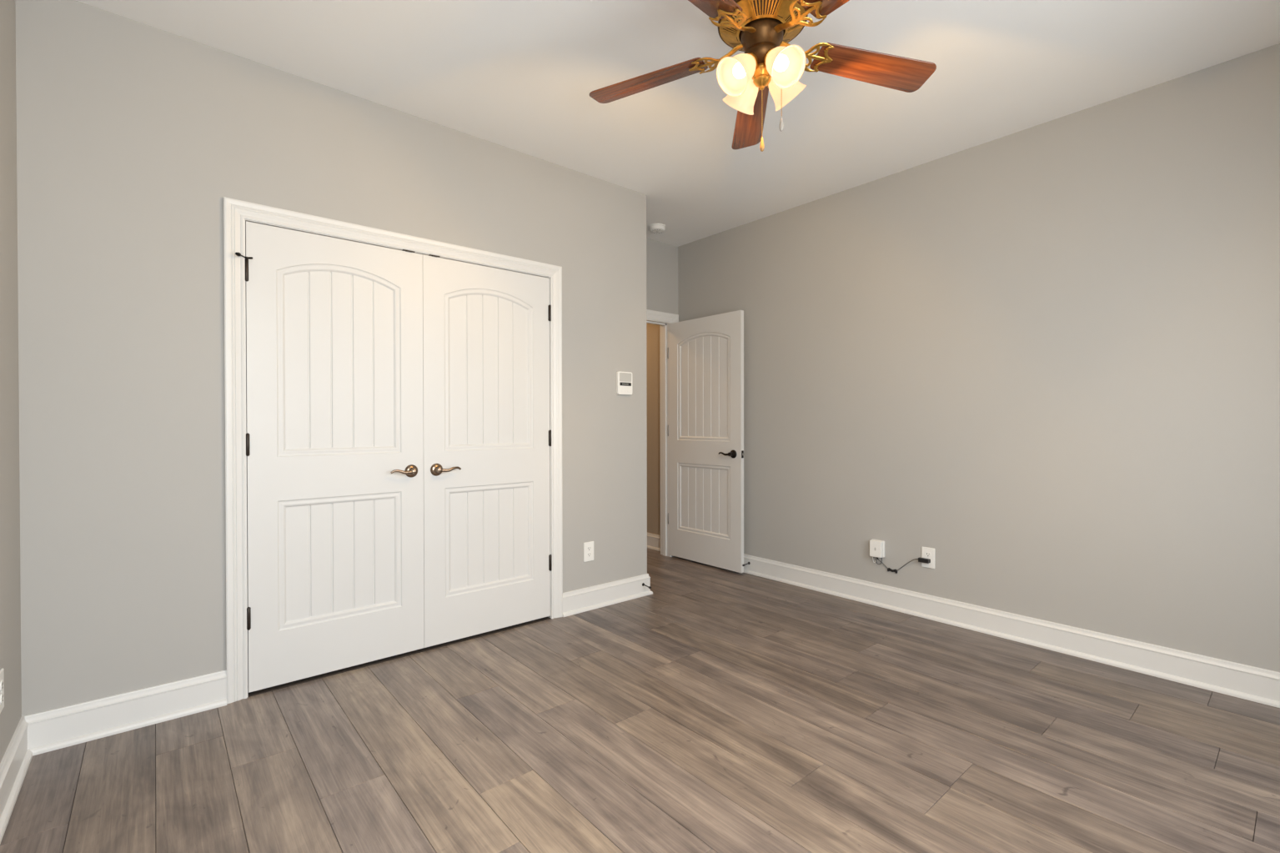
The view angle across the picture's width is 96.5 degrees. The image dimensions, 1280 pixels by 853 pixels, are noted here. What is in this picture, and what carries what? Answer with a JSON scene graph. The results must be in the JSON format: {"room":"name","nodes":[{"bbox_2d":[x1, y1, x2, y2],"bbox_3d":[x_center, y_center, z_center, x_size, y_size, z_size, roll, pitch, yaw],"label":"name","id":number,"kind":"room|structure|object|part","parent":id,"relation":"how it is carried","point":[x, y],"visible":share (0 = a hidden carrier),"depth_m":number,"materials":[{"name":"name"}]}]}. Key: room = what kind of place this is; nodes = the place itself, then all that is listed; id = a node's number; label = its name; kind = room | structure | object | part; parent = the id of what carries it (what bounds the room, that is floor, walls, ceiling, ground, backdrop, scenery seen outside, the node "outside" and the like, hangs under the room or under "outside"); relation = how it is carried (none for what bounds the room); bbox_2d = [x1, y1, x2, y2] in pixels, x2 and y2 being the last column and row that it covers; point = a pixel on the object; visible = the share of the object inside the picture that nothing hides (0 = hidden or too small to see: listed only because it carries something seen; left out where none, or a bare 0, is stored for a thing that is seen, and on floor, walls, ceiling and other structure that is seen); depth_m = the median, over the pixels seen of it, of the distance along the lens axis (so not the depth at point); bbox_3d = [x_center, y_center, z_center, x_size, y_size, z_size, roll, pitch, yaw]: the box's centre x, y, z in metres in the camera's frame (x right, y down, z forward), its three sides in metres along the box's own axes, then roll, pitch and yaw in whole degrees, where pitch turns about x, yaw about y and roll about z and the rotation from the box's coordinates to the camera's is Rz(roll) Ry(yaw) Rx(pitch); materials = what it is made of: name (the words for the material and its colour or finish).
{"room":"empty bedroom","nodes":[
{"label":"empty bedroom","id":0,"kind":"room"},
{"bbox_2d":[0,0,21,762],"bbox_3d":[-1.336,-0.197,0.912,0.120,2.741,4.422,0,0,-40],"label":"wall","id":1,"kind":"structure","parent":0,"point":[10,580],"depth_m":1.89,"materials":[{"name":"beige paint"}]},
{"bbox_2d":[0,667,4,713],"bbox_3d":[-1.945,0.808,1.737,0.009,0.122,0.078,0,0,-40],"label":"power outlet","id":2,"kind":"object","parent":1,"relation":"attached to","point":[2,670],"visible":1,"depth_m":1.74,"materials":[{"name":"white plastic"}]},
{"bbox_2d":[0,679,3,691],"bbox_3d":[-1.943,0.788,1.739,0.003,0.029,0.034,0,0,-40],"label":"socket","id":3,"kind":"object","parent":2,"relation":"attached to","point":[1,680],"depth_m":1.73,"materials":[{"name":"white plastic"}]},
{"bbox_2d":[0,692,3,703],"bbox_3d":[-1.943,0.827,1.739,0.003,0.029,0.034,0,0,-40],"label":"socket","id":4,"kind":"object","parent":2,"relation":"attached to","point":[1,693],"depth_m":1.73,"materials":[{"name":"white plastic"}]},
{"bbox_2d":[0,716,32,843],"bbox_3d":[-1.054,1.106,0.707,0.030,0.138,3.493,0,0,-40],"label":"baseboard","id":5,"kind":"structure","parent":1,"relation":"attached to","point":[14,765],"depth_m":1.82,"materials":[{"name":"white paint"}]},
{"bbox_2d":[15,0,647,716],"bbox_3d":[-1.115,-0.211,3.018,2.944,2.741,0.120,0,0,-40],"label":"wall","id":6,"kind":"structure","parent":0,"point":[133,137],"depth_m":2.29,"materials":[{"name":"beige paint"}]},
{"bbox_2d":[235,220,424,692],"bbox_3d":[-1.411,0.132,2.676,0.794,2.027,0.092,0,0,-40],"label":"door","id":7,"kind":"structure","parent":6,"relation":"in","point":[334,395],"depth_m":2.67,"materials":[{"name":"white paint"}]},
{"bbox_3d":[-1.171,0.226,2.835,0.130,0.030,0.023,0,0,-40],"label":"lever","id":8,"kind":"part","parent":7,"relation":"part of","materials":[{"name":"gold metal"}]},
{"bbox_3d":[-1.151,0.226,2.888,0.065,0.065,0.036,0,0,-40],"label":"handle","id":9,"kind":"part","parent":7,"relation":"part of","materials":[{"name":"gold metal"}]},
{"bbox_2d":[24,573,652,755],"bbox_3d":[-1.053,1.091,2.979,2.974,0.138,0.030,0,0,-40],"label":"baseboard","id":10,"kind":"structure","parent":6,"relation":"attached to","point":[62,727],"depth_m":2.24,"materials":[{"name":"white paint"}]},
{"bbox_2d":[223,196,562,703],"bbox_3d":[-1.147,0.098,2.980,1.660,2.124,0.140,0,0,-40],"label":"trim","id":11,"kind":"structure","parent":6,"relation":"attached to","point":[236,213],"depth_m":2.44,"materials":[{"name":"white paint"}]},
{"bbox_2d":[247,616,551,697],"bbox_3d":[-1.128,1.159,2.966,1.508,0.004,0.054,0,0,-40],"label":"gap","id":12,"kind":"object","parent":6,"relation":"attached to","point":[378,661],"depth_m":2.84,"materials":[{"name":"black"}]},
{"bbox_2d":[422,254,551,647],"bbox_3d":[-0.819,0.127,3.179,0.758,2.027,0.092,0,0,-40],"label":"door","id":13,"kind":"structure","parent":6,"relation":"in","point":[487,434],"depth_m":3.17,"materials":[{"name":"white paint"}]},
{"bbox_3d":[-1.053,0.225,2.971,0.065,0.065,0.036,0,0,-40],"label":"handle","id":14,"kind":"part","parent":13,"relation":"part of","materials":[{"name":"gold metal"}]},
{"bbox_3d":[-0.997,0.225,2.983,0.130,0.030,0.023,0,0,-40],"label":"lever","id":15,"kind":"part","parent":13,"relation":"part of","materials":[{"name":"gold metal"}]},
{"bbox_2d":[583,541,593,562],"bbox_3d":[-0.323,0.791,3.612,0.078,0.122,0.009,0,0,-40],"label":"power outlet","id":16,"kind":"object","parent":6,"relation":"attached to","point":[588,546],"visible":1,"depth_m":3.61,"materials":[{"name":"white plastic"}]},
{"bbox_2d":[616,371,632,395],"bbox_3d":[-0.103,-0.286,3.782,0.124,0.152,0.026,0,0,-40],"label":"thermostat","id":17,"kind":"object","parent":6,"relation":"attached to","point":[624,379],"visible":1,"depth_m":3.77,"materials":[{"name":"white plastic"}]},
{"bbox_3d":[-0.096,-0.325,3.773,0.100,0.058,0.002,0,0,-40],"label":"panel","id":18,"kind":"part","parent":17,"relation":"part of","materials":[{"name":"grey plastic"}]},
{"bbox_2d":[0,547,1279,852],"bbox_3d":[-0.419,1.189,2.962,3.956,0.060,6.152,0,0,-40],"label":"floor","id":19,"kind":"structure","parent":0,"point":[715,710],"depth_m":2.06,"materials":[{"name":"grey wood"}]},
{"bbox_2d":[646,323,660,535],"bbox_3d":[-0.882,-0.227,5.477,1.590,2.741,1.948,0,0,-40],"label":"wall","id":20,"kind":"structure","parent":0,"point":[653,414],"depth_m":5.34,"materials":[{"name":"paint"}]},
{"bbox_2d":[647,532,660,551],"bbox_3d":[-0.338,1.071,5.867,0.030,0.138,1.828,0,0,-40],"label":"baseboard","id":21,"kind":"structure","parent":20,"relation":"attached to","point":[653,540],"depth_m":5.31,"materials":[{"name":"white paint"}]},
{"bbox_2d":[646,237,677,314],"bbox_3d":[-1.190,-0.216,3.858,3.916,2.741,0.120,0,0,-40],"label":"wall","id":22,"kind":"structure","parent":0,"point":[661,258],"depth_m":4.95,"materials":[{"name":"beige paint"}]},
{"bbox_2d":[646,309,678,557],"bbox_3d":[-0.067,0.080,4.814,0.957,2.134,0.159,0,0,-40],"label":"trim","id":23,"kind":"structure","parent":22,"relation":"attached to","point":[663,319],"depth_m":5.05,"materials":[{"name":"white paint"}]},
{"bbox_2d":[667,310,743,572],"bbox_3d":[0.506,0.115,4.702,0.092,2.027,0.836,0,0,-40],"label":"door","id":24,"kind":"structure","parent":22,"relation":"in","point":[705,354],"depth_m":4.67,"materials":[{"name":"white paint"}]},
{"bbox_3d":[0.663,0.215,4.465,0.023,0.030,0.130,0,0,-40],"label":"lever","id":25,"kind":"part","parent":24,"relation":"part of","materials":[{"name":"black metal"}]},
{"bbox_3d":[0.716,0.215,4.445,0.036,0.065,0.065,0,0,-40],"label":"handle","id":26,"kind":"part","parent":24,"relation":"part of","materials":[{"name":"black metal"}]},
{"bbox_2d":[75,0,1279,246],"bbox_3d":[-0.431,-1.632,2.952,4.156,0.100,6.370,0,0,-40],"label":"ceiling","id":27,"kind":"structure","parent":0,"point":[518,75],"depth_m":2.53,"materials":[{"name":"white paint"}]},
{"bbox_2d":[648,223,666,233],"bbox_3d":[0.137,-1.572,4.550,0.140,0.042,0.140,0,0,-40],"label":"smoke detector","id":28,"kind":"object","parent":27,"relation":"attached to","point":[655,228],"visible":1,"depth_m":4.51,"materials":[{"name":"white plastic"}]},
{"bbox_3d":[0.137,-1.589,4.550,0.140,0.009,0.140,0,0,-40],"label":"plate","id":29,"kind":"part","parent":28,"relation":"part of","materials":[{"name":"white plastic"}]},
{"bbox_2d":[588,0,936,151],"bbox_3d":[0.411,-1.252,1.924,1.243,0.649,1.250,0,0,-40],"label":"ceiling fan","id":30,"kind":"object","parent":27,"relation":"hanging from","point":[761,29],"visible":1,"depth_m":1.97,"materials":[{"name":"brown wood"}]},
{"bbox_3d":[0.027,-1.286,2.130,0.447,0.006,0.136,-4,11,24],"label":"blade","id":31,"kind":"part","parent":30,"relation":"part of","materials":[{"name":"brown wood"}]},
{"bbox_3d":[0.134,-1.283,1.638,0.136,0.006,0.447,16,14,40],"label":"blade","id":32,"kind":"part","parent":30,"relation":"part of","materials":[{"name":"brown wood"}]},
{"bbox_3d":[0.339,-1.197,1.915,0.108,0.125,0.125,-47,20,-20],"label":"lamp shade","id":33,"kind":"part","parent":30,"relation":"part of","materials":[{"name":"white glass"}]},
{"bbox_3d":[0.346,-1.204,1.919,0.082,0.049,0.049,-47,20,-20],"label":"bulb","id":34,"kind":"part","parent":30,"relation":"part of","materials":[{"name":"white glass"}]},
{"bbox_3d":[0.376,-1.198,2.038,0.125,0.125,0.108,0,-43,-28],"label":"lamp shade","id":35,"kind":"part","parent":30,"relation":"part of","materials":[{"name":"white glass"}]},
{"bbox_3d":[0.461,-1.288,2.383,0.136,0.006,0.447,-12,-4,5],"label":"blade","id":36,"kind":"part","parent":30,"relation":"part of","materials":[{"name":"brown wood"}]},
{"bbox_3d":[0.377,-1.235,1.937,0.060,0.068,0.060,0,0,-40],"label":"lamp arm","id":37,"kind":"part","parent":30,"relation":"part of","materials":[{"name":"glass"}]},
{"bbox_3d":[0.412,-1.097,1.927,0.004,0.251,0.024,0,0,12],"label":"pull chain","id":38,"kind":"part","parent":30,"relation":"part of","materials":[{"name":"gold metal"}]},
{"bbox_2d":[719,0,805,50],"bbox_3d":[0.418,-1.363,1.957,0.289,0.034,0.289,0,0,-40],"label":"motor housing","id":39,"kind":"object","parent":30,"relation":"attached to","point":[775,12],"depth_m":1.89,"materials":[{"name":"gold metal"}]},
{"bbox_3d":[0.439,-1.235,1.916,0.060,0.068,0.060,0,0,-40],"label":"lamp arm","id":40,"kind":"part","parent":30,"relation":"part of","materials":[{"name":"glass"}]},
{"bbox_3d":[0.458,-1.204,1.885,0.049,0.049,0.082,0,43,-28],"label":"bulb","id":41,"kind":"part","parent":30,"relation":"part of","materials":[{"name":"white glass"}]},
{"bbox_3d":[0.461,-1.197,1.878,0.125,0.125,0.108,0,43,-28],"label":"lamp shade","id":42,"kind":"part","parent":30,"relation":"part of","materials":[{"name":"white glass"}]},
{"bbox_3d":[0.498,-1.198,2.001,0.108,0.125,0.125,46,-20,-21],"label":"lamp shade","id":43,"kind":"part","parent":30,"relation":"part of","materials":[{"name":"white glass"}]},
{"bbox_3d":[0.634,-1.283,1.588,0.136,0.006,0.447,14,-3,-30],"label":"blade","id":44,"kind":"part","parent":30,"relation":"part of","materials":[{"name":"brown wood"}]},
{"bbox_3d":[0.836,-1.287,2.048,0.447,0.006,0.136,3,-12,-12],"label":"blade","id":45,"kind":"part","parent":30,"relation":"part of","materials":[{"name":"brown wood"}]},
{"bbox_2d":[677,43,1279,672],"bbox_3d":[1.740,-0.218,3.526,0.120,2.741,4.422,0,0,-40],"label":"wall","id":46,"kind":"structure","parent":0,"point":[1043,359],"depth_m":2.98,"materials":[{"name":"beige paint"}]},
{"bbox_2d":[869,538,884,564],"bbox_3d":[1.521,0.807,3.666,0.045,0.153,0.086,0,0,-40],"label":"box","id":47,"kind":"object","parent":46,"relation":"attached to","point":[876,547],"visible":1,"depth_m":3.64,"materials":[{"name":"white plastic"}]},
{"bbox_3d":[1.532,0.784,3.675,0.014,0.106,0.086,0,0,-40],"label":"mounting plate","id":48,"kind":"part","parent":47,"relation":"part of","materials":[{"name":"white plastic"}]},
{"bbox_2d":[921,547,934,568],"bbox_3d":[1.736,0.790,3.439,0.009,0.122,0.078,0,0,-40],"label":"power outlet","id":49,"kind":"object","parent":46,"relation":"attached to","point":[927,553],"visible":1,"depth_m":3.43,"materials":[{"name":"white plastic"}]},
{"bbox_2d":[878,557,930,573],"bbox_3d":[1.633,0.858,3.541,0.034,0.128,0.318,0,0,-40],"label":"cable","id":50,"kind":"object","parent":49,"relation":"attached to","point":[920,559],"visible":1,"depth_m":3.46,"materials":[{"name":"black plastic"}]},
{"bbox_3d":[1.615,0.857,3.566,0.028,0.110,0.259,0,0,-43],"label":"cord","id":51,"kind":"part","parent":50,"relation":"part of","materials":[{"name":"black plastic"}]},
{"bbox_2d":[924,552,931,557],"bbox_3d":[1.734,0.771,3.438,0.003,0.029,0.034,0,0,-40],"label":"socket","id":52,"kind":"object","parent":49,"relation":"attached to","point":[926,554],"depth_m":3.44,"materials":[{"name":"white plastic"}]},
{"bbox_2d":[743,553,1279,707],"bbox_3d":[1.692,1.083,3.478,0.030,0.138,4.162,0,0,-40],"label":"baseboard","id":53,"kind":"structure","parent":46,"relation":"attached to","point":[1261,685],"depth_m":2.95,"materials":[{"name":"white paint"}]}
]}

